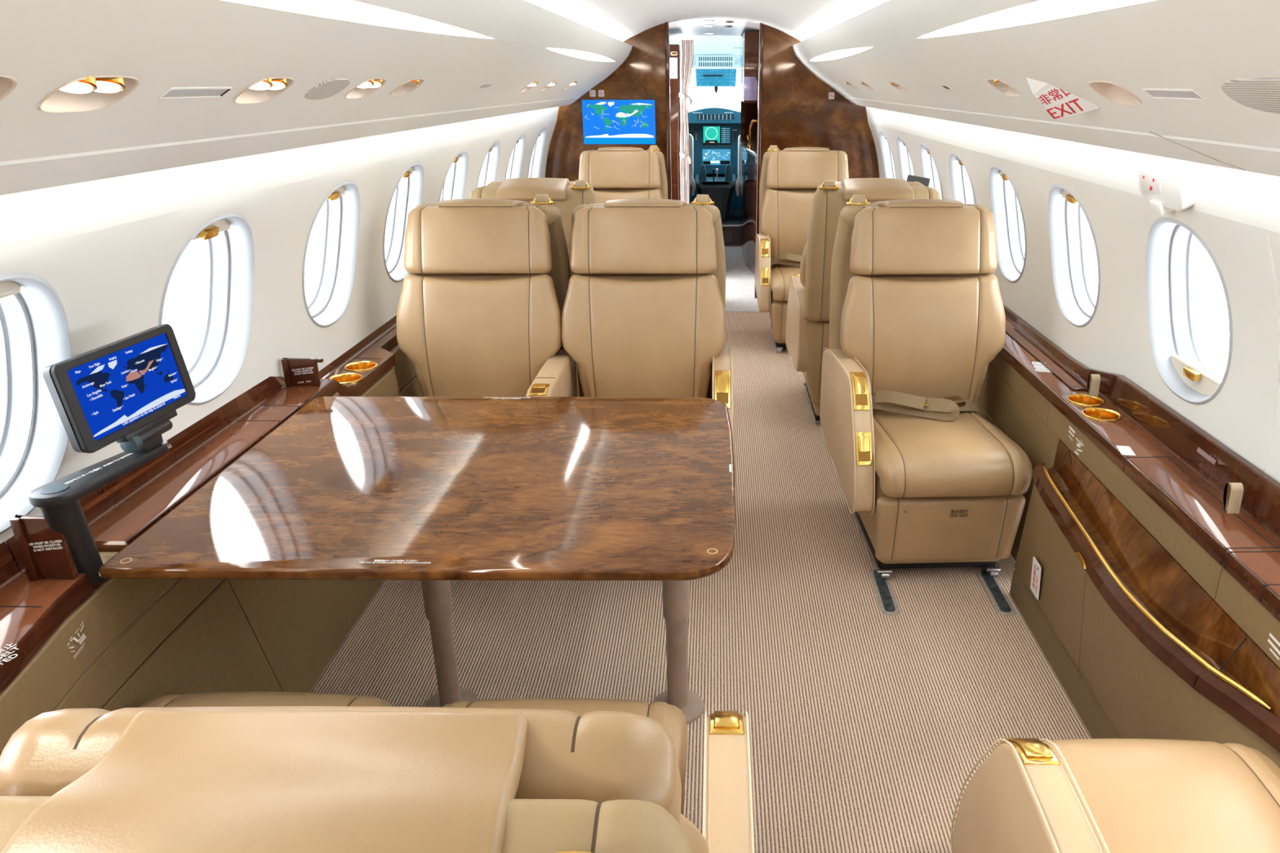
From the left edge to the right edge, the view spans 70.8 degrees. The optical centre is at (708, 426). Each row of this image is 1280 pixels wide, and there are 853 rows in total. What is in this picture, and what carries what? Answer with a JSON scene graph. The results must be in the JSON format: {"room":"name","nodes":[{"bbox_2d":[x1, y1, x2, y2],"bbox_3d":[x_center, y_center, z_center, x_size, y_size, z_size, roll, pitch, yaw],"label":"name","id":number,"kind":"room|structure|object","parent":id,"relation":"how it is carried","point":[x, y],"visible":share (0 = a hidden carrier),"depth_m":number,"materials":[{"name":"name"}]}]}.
{"room":"aircraft cabin","nodes":[
{"label":"aircraft cabin","id":0,"kind":"room"},
{"bbox_2d":[0,106,559,543],"bbox_3d":[-1.091,-0.489,2.484,0.186,0.792,7.970,0,21,0],"label":"wall","id":1,"kind":"structure","parent":0,"point":[108,248],"depth_m":2.15,"materials":[{"name":"plastic"}]},
{"bbox_2d":[0,272,71,534],"bbox_3d":[-1.204,-0.029,1.440,0.230,0.444,0.414,0,21,0],"label":"window","id":2,"kind":"structure","parent":1,"relation":"in","point":[34,332],"depth_m":1.60,"materials":[{"name":"clear glass"}]},
{"bbox_2d":[0,280,20,298],"bbox_3d":[-1.139,-0.201,1.373,0.025,0.044,0.227,0,21,0],"label":"shade","id":3,"kind":"object","parent":2,"relation":"attached to","point":[7,288],"depth_m":1.46,"materials":[{"name":"beige"}]},
{"bbox_2d":[158,213,254,405],"bbox_3d":[-1.198,-0.275,2.080,0.230,0.444,0.414,0,21,0],"label":"window","id":4,"kind":"structure","parent":1,"relation":"in","point":[214,354],"depth_m":2.23,"materials":[{"name":"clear glass"}]},
{"bbox_2d":[192,218,230,239],"bbox_3d":[-1.133,-0.447,2.013,0.025,0.044,0.227,0,21,0],"label":"shade","id":5,"kind":"object","parent":4,"relation":"attached to","point":[212,230],"depth_m":2.03,"materials":[{"name":"beige"}]},
{"bbox_2d":[0,0,632,195],"bbox_3d":[-0.762,-0.930,2.311,0.445,0.373,7.970,0,21,0],"label":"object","id":6,"kind":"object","parent":1,"relation":"attached to","point":[46,45],"depth_m":1.50,"materials":[{"name":"plastic"}]},
{"bbox_2d":[0,74,17,100],"bbox_3d":[-0.792,-0.363,0.922,0.080,0.088,0.155,0,21,0],"label":"light","id":7,"kind":"object","parent":6,"relation":"attached to","point":[7,83],"visible":0.94,"depth_m":0.99,"materials":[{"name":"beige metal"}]},
{"bbox_2d":[38,75,138,112],"bbox_3d":[-0.791,-0.444,1.133,0.080,0.088,0.155,0,21,0],"label":"light","id":8,"kind":"object","parent":6,"relation":"attached to","point":[88,93],"visible":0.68,"depth_m":1.15,"materials":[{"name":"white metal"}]},
{"bbox_2d":[157,86,232,99],"bbox_3d":[-0.786,-0.513,1.377,0.025,0.018,0.176,0,21,0],"label":"sign plate","id":9,"kind":"object","parent":6,"relation":"attached to","point":[216,91],"visible":1,"depth_m":1.37,"materials":[{"name":"grey"}]},
{"bbox_2d":[233,76,293,103],"bbox_3d":[-0.788,-0.613,1.571,0.080,0.088,0.155,0,21,0],"label":"light","id":10,"kind":"object","parent":6,"relation":"attached to","point":[266,89],"visible":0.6,"depth_m":1.59,"materials":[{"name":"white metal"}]},
{"bbox_2d":[304,78,350,99],"bbox_3d":[-0.780,-0.692,1.835,0.065,0.043,0.156,0,21,0],"label":"air vent","id":11,"kind":"object","parent":6,"relation":"attached to","point":[328,88],"visible":1,"depth_m":1.82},
{"bbox_2d":[237,0,489,37],"bbox_3d":[-0.621,-0.683,1.448,0.034,0.032,2.362,0,21,0],"label":"light panel","id":12,"kind":"object","parent":6,"relation":"attached to","point":[345,9],"visible":0.76,"depth_m":1.60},
{"bbox_2d":[345,77,386,98],"bbox_3d":[-0.784,-0.788,2.028,0.080,0.088,0.155,0,21,0],"label":"light","id":13,"kind":"object","parent":6,"relation":"attached to","point":[366,87],"visible":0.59,"depth_m":2.05,"materials":[{"name":"gold metal"}]},
{"bbox_2d":[389,78,424,96],"bbox_3d":[-0.781,-0.893,2.299,0.080,0.088,0.155,0,21,0],"label":"light","id":14,"kind":"object","parent":6,"relation":"attached to","point":[409,86],"visible":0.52,"depth_m":2.33,"materials":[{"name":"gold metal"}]},
{"bbox_2d":[480,84,491,87],"bbox_3d":[-0.769,-1.174,3.091,0.018,0.012,0.110,0,21,0],"label":"plate","id":15,"kind":"object","parent":6,"relation":"attached to","point":[483,85],"visible":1,"depth_m":3.08,"materials":[{"name":"grey"}]},
{"bbox_2d":[520,80,538,92],"bbox_3d":[-0.778,-1.484,3.850,0.080,0.088,0.155,0,21,0],"label":"light","id":16,"kind":"object","parent":6,"relation":"attached to","point":[530,86],"visible":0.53,"depth_m":3.87,"materials":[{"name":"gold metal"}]},
{"bbox_2d":[541,80,556,90],"bbox_3d":[-0.774,-1.656,4.298,0.080,0.088,0.155,0,21,0],"label":"light","id":17,"kind":"object","parent":6,"relation":"attached to","point":[553,82],"visible":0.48,"depth_m":4.32,"materials":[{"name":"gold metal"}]},
{"bbox_2d":[564,80,577,89],"bbox_3d":[-0.769,-1.900,4.933,0.080,0.088,0.155,0,21,0],"label":"light","id":18,"kind":"object","parent":6,"relation":"attached to","point":[575,82],"visible":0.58,"depth_m":4.95,"materials":[{"name":"gold metal"}]},
{"bbox_2d":[548,48,613,61],"bbox_3d":[-0.594,-1.849,4.470,0.034,0.032,2.362,0,21,0],"label":"light panel","id":19,"kind":"object","parent":6,"relation":"attached to","point":[580,54],"visible":0.73,"depth_m":4.23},
{"bbox_2d":[302,180,359,328],"bbox_3d":[-1.193,-0.528,2.738,0.230,0.444,0.414,0,21,0],"label":"window","id":20,"kind":"structure","parent":1,"relation":"in","point":[326,295],"depth_m":2.89,"materials":[{"name":"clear glass"}]},
{"bbox_2d":[335,186,345,195],"bbox_3d":[-1.128,-0.701,2.671,0.025,0.044,0.227,0,21,0],"label":"shade","id":21,"kind":"object","parent":20,"relation":"attached to","point":[340,190],"depth_m":2.74,"materials":[{"name":"beige"}]},
{"bbox_2d":[382,162,423,282],"bbox_3d":[-1.188,-0.767,3.358,0.230,0.444,0.414,0,21,0],"label":"window","id":22,"kind":"structure","parent":1,"relation":"in","point":[407,193],"depth_m":3.50,"materials":[{"name":"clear glass"}]},
{"bbox_2d":[438,149,468,202],"bbox_3d":[-1.182,-1.004,3.974,0.230,0.444,0.414,0,21,0],"label":"window","id":23,"kind":"structure","parent":1,"relation":"in","point":[453,187],"depth_m":4.11,"materials":[{"name":"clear glass"}]},
{"bbox_2d":[475,140,500,188],"bbox_3d":[-1.177,-1.234,4.571,0.230,0.444,0.414,0,21,0],"label":"window","id":24,"kind":"structure","parent":1,"relation":"in","point":[487,174],"depth_m":4.71,"materials":[{"name":"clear glass"}]},
{"bbox_2d":[504,133,525,180],"bbox_3d":[-1.172,-1.467,5.178,0.230,0.444,0.414,0,21,0],"label":"window","id":25,"kind":"structure","parent":1,"relation":"in","point":[514,163],"depth_m":5.32,"materials":[{"name":"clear glass"}]},
{"bbox_2d":[527,127,546,177],"bbox_3d":[-1.167,-1.712,5.812,0.230,0.444,0.414,0,21,0],"label":"window","id":26,"kind":"structure","parent":1,"relation":"in","point":[535,163],"depth_m":5.97,"materials":[{"name":"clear glass"}]},
{"bbox_2d":[309,311,1092,852],"bbox_3d":[-0.023,0.580,2.654,2.400,0.030,7.535,0,21,0],"label":"floor","id":27,"kind":"structure","parent":0,"point":[868,726],"depth_m":2.46,"materials":[{"name":"carpet"}]},
{"bbox_2d":[0,344,423,755],"bbox_3d":[-1.080,0.189,2.718,0.177,0.646,7.881,0,21,0],"label":"panel","id":28,"kind":"object","parent":27,"relation":"on","point":[133,642],"visible":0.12,"depth_m":1.83,"materials":[{"name":"beige"}]},
{"bbox_2d":[0,315,398,693],"bbox_3d":[-1.082,-0.122,2.609,0.211,0.198,7.900,0,21,0],"label":"ledge","id":29,"kind":"object","parent":28,"relation":"on","point":[116,513],"visible":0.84,"depth_m":1.87,"materials":[{"name":"brown wood"}]},
{"bbox_2d":[9,514,78,581],"bbox_3d":[-1.116,0.204,1.506,0.078,0.116,0.020,0,21,0],"label":"lid","id":30,"kind":"object","parent":29,"relation":"attached to","point":[45,553],"visible":1,"depth_m":1.50,"materials":[{"name":"brown wood"}]},
{"bbox_2d":[28,323,195,586],"bbox_3d":[-1.061,0.072,1.609,0.131,0.455,0.348,1,21,4],"label":"monitor","id":31,"kind":"object","parent":29,"relation":"on","point":[127,391],"visible":1,"depth_m":1.54,"materials":[{"name":"black plastic"}]},
{"bbox_2d":[281,357,323,386],"bbox_3d":[-1.119,-0.150,2.479,0.112,0.078,0.020,0,21,0],"label":"lid","id":32,"kind":"object","parent":29,"relation":"on","point":[296,371],"visible":1,"depth_m":2.47,"materials":[{"name":"brown wood"}]},
{"bbox_2d":[138,691,391,707],"bbox_3d":[-0.806,0.587,1.145,0.554,1.042,1.066,0,21,0],"label":"seat","id":33,"kind":"object","parent":27,"relation":"on","point":[252,699],"visible":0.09,"depth_m":1.60,"materials":[{"name":"beige leather"}]},
{"bbox_2d":[0,697,755,852],"bbox_3d":[-0.244,0.576,1.139,0.621,1.067,1.042,0,21,0],"label":"seat","id":34,"kind":"object","parent":27,"relation":"on","point":[522,775],"visible":1,"depth_m":0.61,"materials":[{"name":"beige leather"}]},
{"bbox_2d":[441,697,688,814],"bbox_3d":[-0.270,0.626,1.408,0.464,0.132,0.569,0,21,0],"label":"seat cushion","id":35,"kind":"object","parent":34,"relation":"on","point":[669,716],"depth_m":1.58,"materials":[{"name":"beige leather"}]},
{"bbox_2d":[97,396,736,724],"bbox_3d":[-0.496,0.408,2.081,1.106,0.700,0.915,0,21,0],"label":"conference table","id":36,"kind":"object","parent":27,"relation":"on","point":[434,491],"visible":0.98,"depth_m":1.84,"materials":[{"name":"brown wood"}]},
{"bbox_2d":[396,194,570,396],"bbox_3d":[-0.771,-0.150,2.954,0.554,1.117,0.818,0,21,0],"label":"seat","id":37,"kind":"object","parent":27,"relation":"on","point":[479,314],"visible":0.44,"depth_m":2.96,"materials":[{"name":"beige leather"}]},
{"bbox_2d":[469,177,597,396],"bbox_3d":[-0.700,-0.604,4.145,0.571,1.109,0.840,0,21,0],"label":"seat","id":38,"kind":"object","parent":27,"relation":"on","point":[566,195],"visible":0.13,"depth_m":3.60,"materials":[{"name":"beige leather"}]},
{"bbox_2d":[578,145,667,203],"bbox_3d":[-0.525,-1.063,5.327,0.571,1.117,0.818,0,21,0],"label":"seat","id":39,"kind":"object","parent":27,"relation":"on","point":[614,173],"visible":0.23,"depth_m":5.32,"materials":[{"name":"beige leather"}]},
{"bbox_2d":[525,194,733,434],"bbox_3d":[-0.235,-0.148,2.950,0.622,1.117,0.818,0,21,0],"label":"seat","id":40,"kind":"object","parent":27,"relation":"on","point":[643,314],"visible":0.59,"depth_m":2.96,"materials":[{"name":"beige leather"}]},
{"bbox_2d":[755,145,848,352],"bbox_3d":[0.576,-1.060,5.319,0.571,1.117,0.818,0,21,0],"label":"seat","id":41,"kind":"object","parent":27,"relation":"on","point":[790,178],"visible":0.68,"depth_m":5.32,"materials":[{"name":"beige leather"}]},
{"bbox_2d":[770,266,799,301],"bbox_3d":[0.584,-0.850,5.242,0.464,0.131,0.524,0,21,0],"label":"seat cushion","id":42,"kind":"object","parent":41,"relation":"on","point":[780,275],"depth_m":5.05,"materials":[{"name":"beige leather"}]},
{"bbox_2d":[785,177,940,423],"bbox_3d":[0.672,-0.600,4.135,0.571,1.109,0.840,0,21,0],"label":"seat","id":43,"kind":"object","parent":27,"relation":"on","point":[807,318],"visible":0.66,"depth_m":3.72,"materials":[{"name":"beige leather"}]},
{"bbox_2d":[868,569,900,615],"bbox_3d":[0.544,0.511,2.785,0.060,0.004,0.270,0,21,0],"label":"floor track cover","id":44,"kind":"object","parent":27,"relation":"on","point":[887,602],"visible":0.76,"depth_m":2.76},
{"bbox_2d":[820,195,1031,578],"bbox_3d":[0.712,-0.145,2.942,0.571,1.117,0.818,-1,21,-2],"label":"seat","id":45,"kind":"object","parent":27,"relation":"on","point":[917,318],"visible":1,"depth_m":2.93,"materials":[{"name":"beige leather"}]},
{"bbox_2d":[872,410,1031,497],"bbox_3d":[0.726,0.065,2.865,0.464,0.131,0.524,-1,21,-2],"label":"seat cushion","id":46,"kind":"object","parent":45,"relation":"on","point":[917,454],"depth_m":2.66,"materials":[{"name":"beige leather"}]},
{"bbox_2d":[976,569,1016,616],"bbox_3d":[0.890,0.512,2.783,0.060,0.004,0.270,0,21,0],"label":"floor track cover","id":47,"kind":"object","parent":27,"relation":"on","point":[997,596],"visible":0.84,"depth_m":2.76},
{"bbox_2d":[950,737,1279,852],"bbox_3d":[0.698,0.694,1.017,0.571,0.934,1.129,0,21,0],"label":"seat","id":48,"kind":"object","parent":27,"relation":"on","point":[1030,795],"visible":1,"depth_m":1.34,"materials":[{"name":"beige leather"}]},
{"bbox_2d":[974,354,1279,767],"bbox_3d":[0.994,0.220,2.712,0.208,0.595,7.880,0,21,0],"label":"panel","id":49,"kind":"object","parent":27,"relation":"on","point":[1145,634],"visible":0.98,"depth_m":2.04,"materials":[{"name":"beige"}]},
{"bbox_2d":[524,0,888,41],"bbox_3d":[-0.009,-1.165,2.260,1.400,0.230,8.055,0,21,0],"label":"ceiling","id":50,"kind":"structure","parent":0,"point":[620,20],"depth_m":4.62,"materials":[{"name":"plastic"}]},
{"bbox_2d":[545,22,879,181],"bbox_3d":[0.022,-1.878,6.242,2.640,1.980,0.060,0,21,0],"label":"wall","id":51,"kind":"structure","parent":0,"point":[797,110],"depth_m":6.10,"materials":[{"name":"brown wood"}]},
{"bbox_2d":[589,89,595,96],"bbox_3d":[-0.787,-2.255,6.069,0.038,0.042,0.010,0,21,0],"label":"placard","id":52,"kind":"object","parent":51,"relation":"attached to","point":[592,92],"visible":1,"depth_m":6.07,"materials":[{"name":"white plastic"}]},
{"bbox_2d":[598,89,604,96],"bbox_3d":[-0.728,-2.255,6.069,0.038,0.042,0.004,0,21,0],"label":"placard","id":53,"kind":"object","parent":51,"relation":"attached to","point":[601,92],"visible":1,"depth_m":6.07,"materials":[{"name":"white plastic"}]},
{"bbox_2d":[582,99,656,144],"bbox_3d":[-0.613,-2.080,6.128,0.497,0.289,0.017,0,21,0],"label":"wall screen","id":54,"kind":"object","parent":51,"relation":"attached to","point":[605,122],"visible":1,"depth_m":6.12,"materials":[{"name":"blue"}]},
{"bbox_2d":[664,21,764,297],"bbox_3d":[0.035,-1.837,6.247,0.650,1.900,0.110,0,21,0],"label":"trim","id":55,"kind":"structure","parent":51,"relation":"attached to","point":[666,24],"depth_m":6.10,"materials":[{"name":"brown wood"}]},
{"bbox_2d":[724,245,759,311],"bbox_3d":[0.017,-1.252,7.407,2.400,0.034,2.655,0,21,0],"label":"floor","id":56,"kind":"structure","parent":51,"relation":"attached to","point":[740,279],"depth_m":6.98,"materials":[{"name":"carpet"}]},
{"bbox_2d":[669,44,681,199],"bbox_3d":[-0.646,-2.276,7.609,0.864,1.730,1.493,0,21,0],"label":"closet","id":57,"kind":"object","parent":56,"relation":"on","point":[675,83],"depth_m":6.83,"materials":[{"name":"brown wood"}]},
{"bbox_2d":[670,57,677,78],"bbox_3d":[-0.261,-2.666,6.668,0.054,0.144,0.004,0,21,0],"label":"placard","id":58,"kind":"object","parent":57,"relation":"attached to","point":[673,60],"visible":0.89,"depth_m":6.67,"materials":[{"name":"white"}]},
{"bbox_2d":[679,40,693,203],"bbox_3d":[-0.169,-2.001,6.858,0.117,1.755,0.073,7,22,17],"label":"curtain","id":59,"kind":"object","parent":56,"relation":"on","point":[686,46],"visible":0.61,"depth_m":6.72,"materials":[{"name":"fabric"}]},
{"bbox_2d":[721,224,740,245],"bbox_3d":[-0.055,-1.834,8.601,0.735,0.195,0.041,0,21,0],"label":"step riser","id":60,"kind":"structure","parent":56,"relation":"on","point":[731,233],"depth_m":8.58,"materials":[{"name":"wood"}]},
{"bbox_2d":[740,141,756,275],"bbox_3d":[0.674,-1.802,7.447,0.791,0.964,2.115,0,21,0],"label":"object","id":61,"kind":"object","parent":56,"relation":"on","point":[748,155],"depth_m":7.43,"materials":[{"name":"brown wood"}]},
{"bbox_2d":[740,141,756,158],"bbox_3d":[0.674,-2.237,7.280,0.791,0.032,2.115,0,21,0],"label":"countertop","id":62,"kind":"structure","parent":61,"relation":"on","point":[753,151],"depth_m":7.44,"materials":[{"name":"stone"}]},
{"bbox_2d":[739,31,759,141],"bbox_3d":[0.644,-2.672,7.123,0.750,0.892,2.135,0,21,0],"label":"wall cabinet","id":63,"kind":"object","parent":61,"relation":"on","point":[749,41],"visible":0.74,"depth_m":6.84,"materials":[{"name":"brown wood"}]},
{"bbox_2d":[746,119,757,147],"bbox_3d":[0.351,-2.394,7.330,0.124,0.226,0.090,-8,23,-20],"label":"faucet","id":64,"kind":"object","parent":61,"relation":"on","point":[748,135],"visible":0.86,"depth_m":7.32,"materials":[{"name":"gold metal"}]},
{"bbox_2d":[828,92,834,98],"bbox_3d":[0.829,-2.236,6.062,0.038,0.042,0.004,0,21,0],"label":"placard","id":65,"kind":"object","parent":51,"relation":"attached to","point":[831,95],"visible":1,"depth_m":6.06,"materials":[{"name":"white plastic"}]},
{"bbox_2d":[809,46,872,60],"bbox_3d":[0.610,-1.803,4.347,0.031,0.035,2.362,0,21,0],"label":"light panel","id":66,"kind":"object","parent":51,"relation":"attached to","point":[842,53],"visible":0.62,"depth_m":4.19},
{"bbox_2d":[844,80,857,89],"bbox_3d":[0.794,-1.903,4.940,0.080,0.088,0.155,0,21,0],"label":"light","id":67,"kind":"object","parent":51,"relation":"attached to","point":[846,82],"visible":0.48,"depth_m":4.94,"materials":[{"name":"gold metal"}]},
{"bbox_2d":[859,80,875,90],"bbox_3d":[0.790,-1.705,4.427,0.080,0.088,0.155,0,21,0],"label":"light","id":68,"kind":"object","parent":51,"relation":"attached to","point":[864,83],"visible":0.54,"depth_m":4.43,"materials":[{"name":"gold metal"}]},
{"bbox_2d":[888,80,907,92],"bbox_3d":[0.784,-1.418,3.680,0.080,0.088,0.155,0,21,0],"label":"light","id":69,"kind":"object","parent":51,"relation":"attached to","point":[895,85],"visible":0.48,"depth_m":3.70,"materials":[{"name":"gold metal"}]},
{"bbox_2d":[941,84,951,89],"bbox_3d":[0.766,-1.095,2.894,0.024,0.017,0.076,0,21,0],"label":"outlet","id":70,"kind":"object","parent":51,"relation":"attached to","point":[945,86],"visible":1,"depth_m":2.89,"materials":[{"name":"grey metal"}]},
{"bbox_2d":[986,78,1020,96],"bbox_3d":[0.762,-0.892,2.297,0.080,0.088,0.155,0,21,0],"label":"light","id":71,"kind":"object","parent":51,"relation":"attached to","point":[1001,86],"visible":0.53,"depth_m":2.34,"materials":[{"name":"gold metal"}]},
{"bbox_2d":[921,0,1142,36],"bbox_3d":[0.586,-0.666,1.398,0.034,0.032,2.362,0,21,0],"label":"light panel","id":72,"kind":"object","parent":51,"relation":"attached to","point":[1042,9],"visible":0.79,"depth_m":1.64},
{"bbox_2d":[1026,77,1099,119],"bbox_3d":[0.761,-0.717,1.948,0.050,0.100,0.232,-4,21,-11],"label":"exit sign","id":73,"kind":"object","parent":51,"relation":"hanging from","point":[1060,104],"visible":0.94,"depth_m":1.96,"materials":[{"name":"white plastic"}]},
{"bbox_2d":[1088,80,1142,106],"bbox_3d":[0.767,-0.643,1.675,0.080,0.082,0.155,0,21,0],"label":"light","id":74,"kind":"object","parent":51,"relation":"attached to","point":[1113,92],"visible":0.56,"depth_m":1.74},
{"bbox_2d":[1142,88,1204,100],"bbox_3d":[0.757,-0.544,1.464,0.025,0.018,0.176,0,21,0],"label":"sign plate","id":75,"kind":"object","parent":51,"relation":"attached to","point":[1180,94],"visible":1,"depth_m":1.46,"materials":[{"name":"grey"}]},
{"bbox_2d":[1221,77,1279,114],"bbox_3d":[0.756,-0.428,1.163,0.077,0.050,0.300,0,21,0],"label":"speaker","id":76,"kind":"object","parent":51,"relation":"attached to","point":[1263,94],"visible":1,"depth_m":1.23},
{"bbox_2d":[688,35,737,36],"bbox_3d":[0.033,-3.569,8.629,1.600,0.380,1.230,0,21,0],"label":"wall","id":77,"kind":"structure","parent":0,"point":[705,35],"depth_m":8.30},
{"bbox_2d":[695,77,698,107],"bbox_3d":[-0.127,-3.507,9.388,0.032,0.440,0.040,0,21,0],"label":"trim","id":78,"kind":"structure","parent":77,"relation":"attached to","point":[696,87],"depth_m":9.39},
{"bbox_2d":[669,36,741,67],"bbox_3d":[0.033,-3.622,8.657,1.000,0.296,0.560,0,21,0],"label":"trim","id":79,"kind":"structure","parent":77,"relation":"attached to","point":[702,45],"depth_m":8.69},
{"bbox_2d":[669,19,759,39],"bbox_3d":[0.019,-2.977,7.035,2.200,0.262,2.210,0,21,0],"label":"trim","id":80,"kind":"structure","parent":77,"relation":"attached to","point":[680,28],"depth_m":6.80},
{"bbox_2d":[696,54,734,67],"bbox_3d":[0.065,-3.620,8.895,0.380,0.119,0.031,0,21,0],"label":"air vent","id":81,"kind":"object","parent":77,"relation":"attached to","point":[702,60],"visible":1,"depth_m":8.89,"materials":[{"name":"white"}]},
{"bbox_2d":[695,68,737,86],"bbox_3d":[0.072,-3.488,8.962,0.414,0.169,0.053,0,21,0],"label":"panel","id":82,"kind":"object","parent":77,"relation":"attached to","point":[704,77],"visible":1,"depth_m":8.95,"materials":[{"name":"teal"}]},
{"bbox_2d":[714,86,718,93],"bbox_3d":[0.073,-3.388,9.020,0.036,0.062,0.030,0,21,0],"label":"compass","id":83,"kind":"object","parent":82,"relation":"hanging from","point":[716,88],"visible":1,"depth_m":9.00,"materials":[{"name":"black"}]},
{"bbox_2d":[732,86,735,107],"bbox_3d":[0.263,-3.506,9.385,0.032,0.440,0.040,0,21,0],"label":"trim","id":84,"kind":"structure","parent":77,"relation":"attached to","point":[733,87],"depth_m":9.39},
{"bbox_2d":[721,208,740,224],"bbox_3d":[0.036,-2.215,9.643,2.200,0.225,2.210,0,21,0],"label":"trim","id":85,"kind":"structure","parent":0,"point":[734,216],"depth_m":9.03,"materials":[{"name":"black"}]},
{"bbox_2d":[688,133,696,195],"bbox_3d":[-0.233,-2.478,8.880,0.222,0.815,0.450,0,21,0],"label":"seat","id":86,"kind":"object","parent":85,"relation":"on","point":[692,184],"visible":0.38,"depth_m":8.70,"materials":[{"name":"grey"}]},
{"bbox_2d":[689,178,692,192],"bbox_3d":[-0.253,-2.415,8.931,0.180,0.130,0.400,0,21,0],"label":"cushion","id":87,"kind":"object","parent":86,"relation":"on","point":[691,180],"depth_m":8.76,"materials":[{"name":"fabric"}]},
{"bbox_2d":[688,104,740,208],"bbox_3d":[0.046,-2.801,9.381,1.460,1.057,0.437,0,21,0],"label":"panel","id":88,"kind":"object","parent":85,"relation":"on","point":[715,129],"visible":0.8,"depth_m":9.38,"materials":[{"name":"teal"}]},
{"bbox_2d":[694,164,736,221],"bbox_3d":[0.068,-2.396,9.077,0.410,0.520,0.775,0,21,0],"label":"pedestal","id":89,"kind":"object","parent":85,"relation":"on","point":[720,188],"visible":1,"depth_m":8.76,"materials":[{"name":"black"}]},
{"bbox_2d":[734,134,741,195],"bbox_3d":[0.366,-2.477,8.875,0.222,0.815,0.450,0,21,0],"label":"seat","id":90,"kind":"object","parent":85,"relation":"on","point":[738,184],"visible":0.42,"depth_m":8.69,"materials":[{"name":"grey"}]},
{"bbox_2d":[738,178,741,192],"bbox_3d":[0.387,-2.413,8.926,0.180,0.130,0.400,0,21,0],"label":"cushion","id":91,"kind":"object","parent":90,"relation":"on","point":[740,180],"depth_m":8.75,"materials":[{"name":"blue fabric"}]},
{"bbox_2d":[865,106,1279,483],"bbox_3d":[1.073,-0.461,2.477,0.186,0.840,7.970,0,21,0],"label":"wall","id":92,"kind":"structure","parent":0,"point":[1228,212],"depth_m":2.39,"materials":[{"name":"plastic"}]},
{"bbox_2d":[879,130,896,178],"bbox_3d":[1.208,-1.685,5.792,0.224,0.442,0.414,0,21,0],"label":"window","id":93,"kind":"structure","parent":92,"relation":"in","point":[887,156],"depth_m":5.95,"materials":[{"name":"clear glass"}]},
{"bbox_2d":[897,136,915,181],"bbox_3d":[1.204,-1.466,5.223,0.224,0.442,0.414,0,21,0],"label":"window","id":94,"kind":"structure","parent":92,"relation":"in","point":[906,164],"depth_m":5.36,"materials":[{"name":"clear glass"}]},
{"bbox_2d":[919,142,942,199],"bbox_3d":[1.198,-1.239,4.635,0.224,0.442,0.414,0,21,0],"label":"window","id":95,"kind":"structure","parent":92,"relation":"in","point":[929,168],"depth_m":4.77,"materials":[{"name":"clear glass"}]},
{"bbox_2d":[949,152,976,204],"bbox_3d":[1.193,-1.009,4.038,0.224,0.442,0.414,0,21,0],"label":"window","id":96,"kind":"structure","parent":92,"relation":"in","point":[962,189],"depth_m":4.17,"materials":[{"name":"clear glass"}]},
{"bbox_2d":[989,164,1026,282],"bbox_3d":[1.188,-0.776,3.431,0.224,0.442,0.414,0,21,0],"label":"window","id":97,"kind":"structure","parent":92,"relation":"in","point":[1006,209],"depth_m":3.59,"materials":[{"name":"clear glass"}]},
{"bbox_2d":[791,0,1279,176],"bbox_3d":[0.743,-0.926,2.300,0.445,0.373,7.970,0,21,0],"label":"ceiling panel","id":98,"kind":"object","parent":92,"relation":"attached to","point":[1200,46],"depth_m":1.75,"materials":[{"name":"plastic"}]},
{"bbox_2d":[1047,184,1100,327],"bbox_3d":[1.183,-0.535,2.806,0.224,0.442,0.414,0,21,0],"label":"window","id":99,"kind":"structure","parent":92,"relation":"in","point":[1077,286],"depth_m":2.96,"materials":[{"name":"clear glass"}]},
{"bbox_2d":[1062,189,1070,198],"bbox_3d":[1.121,-0.708,2.740,0.024,0.044,0.227,0,21,0],"label":"shade","id":100,"kind":"object","parent":99,"relation":"attached to","point":[1065,194],"depth_m":2.81,"materials":[{"name":"beige"}]},
{"bbox_2d":[997,304,1279,622],"bbox_3d":[1.079,-0.102,2.599,0.161,0.169,7.900,0,21,0],"label":"ledge","id":101,"kind":"object","parent":92,"relation":"attached to","point":[1228,506],"visible":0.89,"depth_m":2.09,"materials":[{"name":"brown wood"}]},
{"bbox_2d":[906,174,929,186],"bbox_3d":[1.025,-1.043,4.481,0.128,0.416,0.047,7,22,16],"label":"monitor","id":102,"kind":"object","parent":101,"relation":"on","point":[925,181],"visible":0.25,"depth_m":4.39,"materials":[{"name":"grey"}]},
{"bbox_2d":[1137,156,1194,215],"bbox_3d":[1.030,-0.541,2.029,0.046,0.124,0.219,0,21,0],"label":"handle","id":103,"kind":"object","parent":92,"relation":"attached to","point":[1167,185],"visible":1,"depth_m":2.00,"materials":[{"name":"white plastic"}]},
{"bbox_2d":[1145,217,1232,404],"bbox_3d":[1.177,-0.276,2.134,0.224,0.442,0.414,0,21,0],"label":"window","id":104,"kind":"structure","parent":92,"relation":"in","point":[1184,358],"depth_m":2.28,"materials":[{"name":"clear glass"}]},
{"bbox_2d":[1170,353,1221,395],"bbox_3d":[1.193,-0.117,2.195,0.013,0.055,0.262,0,21,0],"label":"shade","id":105,"kind":"object","parent":104,"relation":"attached to","point":[1188,378],"depth_m":2.20,"materials":[{"name":"beige"}]},
{"bbox_2d":[1149,131,1244,169],"bbox_3d":[0.906,-0.517,1.676,0.006,0.056,0.222,-8,23,-20],"label":"trim","id":106,"kind":"structure","parent":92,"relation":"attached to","point":[1149,131],"depth_m":1.66,"materials":[{"name":"grey"}]},
{"bbox_2d":[1262,180,1279,472],"bbox_3d":[1.093,-0.176,1.764,0.138,0.600,0.009,-2,21,-4],"label":"trim","id":107,"kind":"structure","parent":92,"relation":"attached to","point":[1265,181],"depth_m":1.76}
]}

